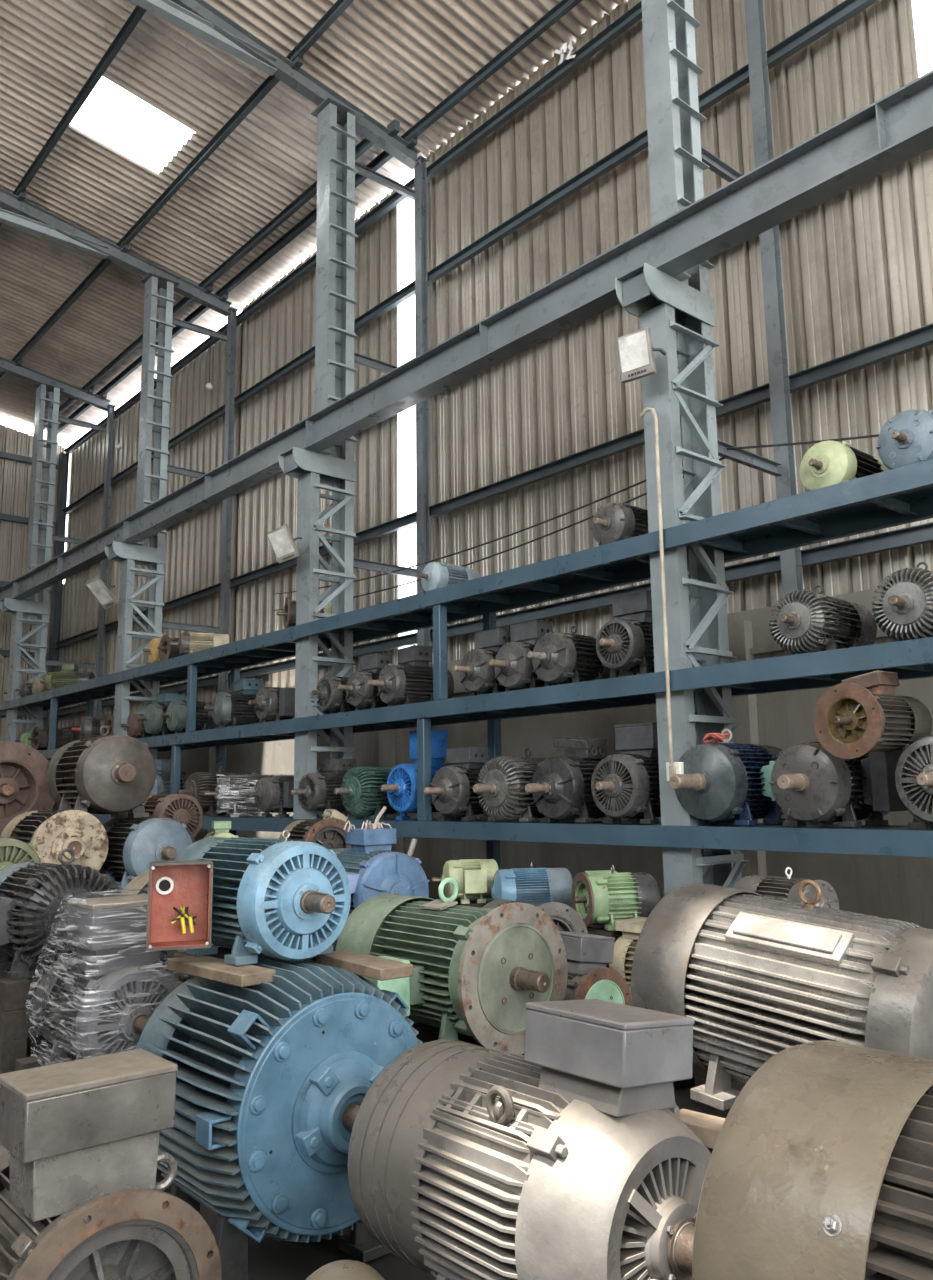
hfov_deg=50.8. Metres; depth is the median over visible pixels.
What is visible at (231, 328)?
wall post
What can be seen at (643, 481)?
cable
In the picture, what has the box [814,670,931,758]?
motor
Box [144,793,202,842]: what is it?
motor
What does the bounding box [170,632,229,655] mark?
motor
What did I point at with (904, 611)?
motor
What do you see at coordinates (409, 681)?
motor
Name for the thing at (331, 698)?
motor
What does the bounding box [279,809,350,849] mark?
motor
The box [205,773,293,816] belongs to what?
motor
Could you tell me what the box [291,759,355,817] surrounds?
motor
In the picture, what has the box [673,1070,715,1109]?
crib
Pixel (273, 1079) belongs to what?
motor
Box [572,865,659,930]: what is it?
motor
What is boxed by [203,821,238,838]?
motor
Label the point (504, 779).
motor
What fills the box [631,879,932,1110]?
motor
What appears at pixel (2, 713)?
wall girt
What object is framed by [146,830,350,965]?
motor
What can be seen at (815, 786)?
motor
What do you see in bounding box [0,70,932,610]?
beam
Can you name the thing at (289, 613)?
motor
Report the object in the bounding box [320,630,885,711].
trim
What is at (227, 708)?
motor
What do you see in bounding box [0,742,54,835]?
motor
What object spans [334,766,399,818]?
motor
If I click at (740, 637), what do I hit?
trim
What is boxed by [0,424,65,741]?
wall
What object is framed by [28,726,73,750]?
motor
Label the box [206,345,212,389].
hanging bulb
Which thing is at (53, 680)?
motor
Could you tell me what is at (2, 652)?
beam
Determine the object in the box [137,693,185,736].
motor
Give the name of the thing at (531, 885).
motor
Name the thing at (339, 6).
roof purlin
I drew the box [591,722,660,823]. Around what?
motor
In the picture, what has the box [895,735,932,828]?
motor
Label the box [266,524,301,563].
floodlight
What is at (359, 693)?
motor
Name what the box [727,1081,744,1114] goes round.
crib
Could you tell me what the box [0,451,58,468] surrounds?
beam
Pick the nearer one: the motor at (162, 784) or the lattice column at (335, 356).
the lattice column at (335, 356)
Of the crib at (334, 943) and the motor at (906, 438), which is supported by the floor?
the crib at (334, 943)
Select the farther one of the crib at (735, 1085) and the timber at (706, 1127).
the crib at (735, 1085)
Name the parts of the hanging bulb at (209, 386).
bulb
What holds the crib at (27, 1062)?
on the floor
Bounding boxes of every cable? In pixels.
[274,457,724,610]
[274,479,645,593]
[727,434,878,449]
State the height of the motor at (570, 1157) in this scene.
0.868 m
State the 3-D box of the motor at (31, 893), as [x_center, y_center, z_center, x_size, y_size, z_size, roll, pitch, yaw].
[-2.384,1.471,5.394,0.719,0.652,0.935,7,-12,-40]
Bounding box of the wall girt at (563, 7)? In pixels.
[58,0,581,432]
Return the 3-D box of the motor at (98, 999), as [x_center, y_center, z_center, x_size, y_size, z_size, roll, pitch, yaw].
[-1.681,1.594,4.643,0.547,0.806,0.973,7,-12,-40]
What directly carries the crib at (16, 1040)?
on the floor
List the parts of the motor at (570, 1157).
lifting rail, lid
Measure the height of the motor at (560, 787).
0.684 m
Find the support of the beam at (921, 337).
attached to the wall post at (59, 548)
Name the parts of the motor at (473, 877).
lid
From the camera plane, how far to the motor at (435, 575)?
9.20 m
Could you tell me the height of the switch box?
0.130 m
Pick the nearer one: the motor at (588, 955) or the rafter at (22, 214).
the motor at (588, 955)
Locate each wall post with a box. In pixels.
[45,451,68,727]
[94,404,115,715]
[218,307,237,767]
[414,155,430,665]
[744,0,802,596]
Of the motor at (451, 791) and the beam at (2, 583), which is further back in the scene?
the beam at (2, 583)
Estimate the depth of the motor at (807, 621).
6.27 m
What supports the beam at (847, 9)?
attached to the wall post at (59, 548)
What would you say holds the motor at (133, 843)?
on the crib
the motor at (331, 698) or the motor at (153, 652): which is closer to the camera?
the motor at (331, 698)
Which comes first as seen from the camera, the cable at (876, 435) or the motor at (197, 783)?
the cable at (876, 435)
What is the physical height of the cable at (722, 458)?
0.268 m
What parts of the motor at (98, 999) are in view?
lid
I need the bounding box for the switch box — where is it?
[666,762,683,781]
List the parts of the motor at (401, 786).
lid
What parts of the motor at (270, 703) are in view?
lid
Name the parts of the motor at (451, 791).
lid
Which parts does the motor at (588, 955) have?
lid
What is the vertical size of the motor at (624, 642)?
0.692 m
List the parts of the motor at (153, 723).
lid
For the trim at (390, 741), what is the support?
attached to the wall at (857, 264)
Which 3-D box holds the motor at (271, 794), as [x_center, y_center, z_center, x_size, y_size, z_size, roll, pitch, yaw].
[-2.043,1.751,10.959,0.752,0.448,0.518,7,-12,-40]
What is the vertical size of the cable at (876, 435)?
0.197 m
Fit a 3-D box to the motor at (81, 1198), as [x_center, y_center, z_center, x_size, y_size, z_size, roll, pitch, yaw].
[-1.294,1.814,3.114,0.650,0.937,0.958,7,-12,-40]
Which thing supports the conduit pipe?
attached to the switch box
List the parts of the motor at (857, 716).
lid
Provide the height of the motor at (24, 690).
0.348 m
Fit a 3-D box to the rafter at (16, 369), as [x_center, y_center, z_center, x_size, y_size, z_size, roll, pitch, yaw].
[-11.617,-6.183,16.879,11.149,1.844,0.220,7,-12,-40]
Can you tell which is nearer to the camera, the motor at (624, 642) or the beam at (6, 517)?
the motor at (624, 642)
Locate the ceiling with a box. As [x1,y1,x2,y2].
[0,0,627,440]
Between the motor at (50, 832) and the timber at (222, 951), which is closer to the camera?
the timber at (222, 951)
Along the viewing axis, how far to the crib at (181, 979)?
5.67 m
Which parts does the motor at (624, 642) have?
lid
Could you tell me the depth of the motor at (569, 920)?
5.88 m
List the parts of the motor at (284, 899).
plate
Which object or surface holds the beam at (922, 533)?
attached to the wall post at (420, 185)
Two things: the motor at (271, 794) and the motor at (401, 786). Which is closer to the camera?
the motor at (401, 786)
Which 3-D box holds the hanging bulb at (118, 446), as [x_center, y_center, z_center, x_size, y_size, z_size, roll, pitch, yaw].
[-7.115,-4.304,20.125,0.120,0.860,0.120,7,-12,-40]
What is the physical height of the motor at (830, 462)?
0.378 m
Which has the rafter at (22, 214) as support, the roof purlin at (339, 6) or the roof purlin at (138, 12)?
the roof purlin at (138, 12)
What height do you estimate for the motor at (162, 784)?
0.761 m
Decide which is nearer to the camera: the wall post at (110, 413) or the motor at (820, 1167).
the motor at (820, 1167)
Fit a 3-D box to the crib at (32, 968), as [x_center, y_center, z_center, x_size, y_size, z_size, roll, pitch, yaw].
[-3.122,2.297,6.390,0.550,1.030,0.850,7,-12,-40]
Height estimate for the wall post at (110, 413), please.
7.610 m
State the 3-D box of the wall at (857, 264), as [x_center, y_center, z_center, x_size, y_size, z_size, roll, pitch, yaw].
[1.584,-1.774,9.990,0.260,10.060,33.000,7,-12,-40]
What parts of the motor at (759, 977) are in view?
nameplate rail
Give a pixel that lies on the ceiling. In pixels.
(399, 60)
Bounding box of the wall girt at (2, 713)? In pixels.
[0,710,45,717]
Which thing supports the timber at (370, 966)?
on the motor at (273, 1079)
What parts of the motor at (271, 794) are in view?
lid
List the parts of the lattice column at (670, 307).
bracket seat, bracket plate, bracket plate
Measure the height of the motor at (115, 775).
0.686 m
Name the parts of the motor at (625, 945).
lid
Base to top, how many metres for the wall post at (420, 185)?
7.610 m
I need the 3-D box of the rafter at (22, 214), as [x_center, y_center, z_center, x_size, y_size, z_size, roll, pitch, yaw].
[-8.162,-6.850,12.929,11.149,1.844,0.220,7,-12,-40]
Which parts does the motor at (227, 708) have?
lid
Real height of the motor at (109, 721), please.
0.440 m
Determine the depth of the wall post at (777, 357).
8.37 m
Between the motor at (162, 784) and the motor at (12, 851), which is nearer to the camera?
the motor at (12, 851)
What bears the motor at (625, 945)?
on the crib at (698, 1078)
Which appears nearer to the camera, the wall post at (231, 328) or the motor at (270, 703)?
the motor at (270, 703)
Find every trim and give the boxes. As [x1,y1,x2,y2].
[197,747,215,840]
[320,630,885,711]
[379,729,403,852]
[727,620,766,877]
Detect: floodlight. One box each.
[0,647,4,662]
[84,575,118,609]
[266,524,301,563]
[617,327,666,382]
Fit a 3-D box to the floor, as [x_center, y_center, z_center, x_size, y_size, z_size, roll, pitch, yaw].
[-3.489,2.685,4.865,13.500,0.200,32.500,7,-12,-40]
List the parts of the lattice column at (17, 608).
bracket seat, bracket plate, bracket plate, cap plate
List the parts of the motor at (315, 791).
lid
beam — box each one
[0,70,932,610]
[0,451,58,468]
[0,513,55,527]
[0,581,52,592]
[0,649,48,658]
[54,323,932,648]
[57,522,932,715]
[61,0,878,515]
[64,1,641,455]
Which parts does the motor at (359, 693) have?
lid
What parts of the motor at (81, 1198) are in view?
lid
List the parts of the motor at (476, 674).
lid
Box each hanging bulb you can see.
[115,410,121,449]
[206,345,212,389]
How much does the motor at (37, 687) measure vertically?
0.358 m
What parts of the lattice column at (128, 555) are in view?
bracket seat, bracket plate, bracket plate, cap plate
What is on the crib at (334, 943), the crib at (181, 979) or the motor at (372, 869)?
the motor at (372, 869)
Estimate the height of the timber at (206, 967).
0.045 m
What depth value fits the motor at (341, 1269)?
2.59 m
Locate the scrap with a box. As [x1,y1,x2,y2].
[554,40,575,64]
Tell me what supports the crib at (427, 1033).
on the floor
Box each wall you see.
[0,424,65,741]
[52,0,932,928]
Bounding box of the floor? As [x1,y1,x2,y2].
[169,1083,726,1279]
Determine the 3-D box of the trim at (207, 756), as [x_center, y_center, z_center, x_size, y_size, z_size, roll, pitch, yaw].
[-4.196,2.695,15.830,0.120,3.200,0.350,7,-12,-40]
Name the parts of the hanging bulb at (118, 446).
bulb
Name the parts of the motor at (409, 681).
lid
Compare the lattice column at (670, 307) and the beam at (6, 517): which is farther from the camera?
the beam at (6, 517)
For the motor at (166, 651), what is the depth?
13.52 m
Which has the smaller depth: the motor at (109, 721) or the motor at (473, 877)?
the motor at (473, 877)
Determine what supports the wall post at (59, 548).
on the floor
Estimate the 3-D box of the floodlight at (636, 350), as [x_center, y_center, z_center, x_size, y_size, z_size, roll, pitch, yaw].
[1.243,-2.035,7.007,0.331,0.331,0.161,-6,-10,29]
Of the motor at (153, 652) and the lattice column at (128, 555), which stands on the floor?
the lattice column at (128, 555)
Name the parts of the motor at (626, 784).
lid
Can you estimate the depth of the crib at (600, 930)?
6.31 m
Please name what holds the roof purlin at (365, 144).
on the rafter at (22, 214)
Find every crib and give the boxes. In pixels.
[0,970,52,1073]
[6,956,44,979]
[15,1052,171,1192]
[178,976,188,982]
[305,936,413,1027]
[414,1023,523,1054]
[454,900,490,907]
[586,925,632,1005]
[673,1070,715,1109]
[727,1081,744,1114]
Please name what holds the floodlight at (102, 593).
attached to the lattice column at (128, 555)
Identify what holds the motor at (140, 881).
on the crib at (181, 979)
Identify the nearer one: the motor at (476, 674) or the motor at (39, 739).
the motor at (476, 674)
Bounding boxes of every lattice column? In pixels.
[0,381,105,741]
[104,272,227,888]
[278,96,418,818]
[615,0,781,895]
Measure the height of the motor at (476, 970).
0.736 m
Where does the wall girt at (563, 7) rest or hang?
on the rafter at (22, 214)
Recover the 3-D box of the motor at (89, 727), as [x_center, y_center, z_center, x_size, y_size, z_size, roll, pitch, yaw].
[-5.848,1.473,15.785,0.936,0.498,0.538,5,-10,-30]
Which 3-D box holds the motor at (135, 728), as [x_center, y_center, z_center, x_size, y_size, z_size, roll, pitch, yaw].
[-4.717,1.281,14.341,0.670,0.398,0.355,7,-12,-40]
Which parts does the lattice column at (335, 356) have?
bracket seat, bracket plate, bracket plate, cap plate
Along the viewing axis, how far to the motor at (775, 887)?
5.21 m
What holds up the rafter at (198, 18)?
on the lattice column at (335, 356)
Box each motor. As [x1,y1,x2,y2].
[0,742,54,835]
[0,810,107,870]
[0,837,40,870]
[0,848,118,979]
[0,1048,221,1279]
[15,682,32,696]
[15,733,40,750]
[26,888,188,1065]
[27,678,46,693]
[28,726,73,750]
[40,664,94,690]
[46,726,155,817]
[71,716,106,739]
[99,817,191,891]
[100,714,113,735]
[119,870,219,985]
[120,714,159,738]
[136,955,422,1279]
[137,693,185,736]
[142,638,160,662]
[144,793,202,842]
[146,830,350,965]
[150,759,189,793]
[157,635,179,660]
[160,700,219,733]
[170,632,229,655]
[178,766,249,815]
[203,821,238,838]
[204,678,269,726]
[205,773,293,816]
[248,687,294,721]
[250,777,293,817]
[276,597,330,628]
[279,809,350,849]
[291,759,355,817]
[306,1260,384,1279]
[312,676,370,713]
[330,806,428,916]
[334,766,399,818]
[336,877,567,1054]
[338,653,395,710]
[348,999,710,1279]
[368,645,453,705]
[381,730,454,819]
[419,562,479,590]
[423,747,489,820]
[431,859,498,903]
[453,628,517,695]
[473,748,561,821]
[482,899,587,933]
[489,620,558,691]
[491,862,572,910]
[525,736,606,822]
[527,626,619,686]
[559,931,631,1005]
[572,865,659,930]
[590,502,648,545]
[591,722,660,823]
[596,589,654,677]
[609,917,646,1004]
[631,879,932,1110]
[669,729,784,825]
[692,1040,932,1279]
[735,867,838,909]
[768,742,907,826]
[769,585,876,655]
[799,440,886,490]
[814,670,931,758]
[872,562,932,642]
[875,409,932,470]
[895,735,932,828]
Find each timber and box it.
[167,955,275,986]
[174,947,231,958]
[316,950,412,980]
[678,1109,724,1148]
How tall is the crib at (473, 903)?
0.965 m
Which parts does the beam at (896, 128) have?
seat plate, seat plate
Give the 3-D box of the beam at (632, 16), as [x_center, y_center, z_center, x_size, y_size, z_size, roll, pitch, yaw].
[-1.128,-5.859,13.330,0.070,0.130,24.900,7,-12,-40]
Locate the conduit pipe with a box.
[640,408,673,763]
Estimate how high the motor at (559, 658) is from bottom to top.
0.548 m
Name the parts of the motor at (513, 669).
lid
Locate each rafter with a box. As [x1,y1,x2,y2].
[0,187,231,315]
[0,356,110,410]
[129,0,420,168]
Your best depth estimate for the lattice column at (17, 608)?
19.01 m
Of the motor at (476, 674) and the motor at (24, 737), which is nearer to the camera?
the motor at (476, 674)
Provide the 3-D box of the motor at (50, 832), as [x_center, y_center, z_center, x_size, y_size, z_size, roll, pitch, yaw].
[-2.984,1.495,7.069,0.520,0.540,0.926,7,-12,-40]

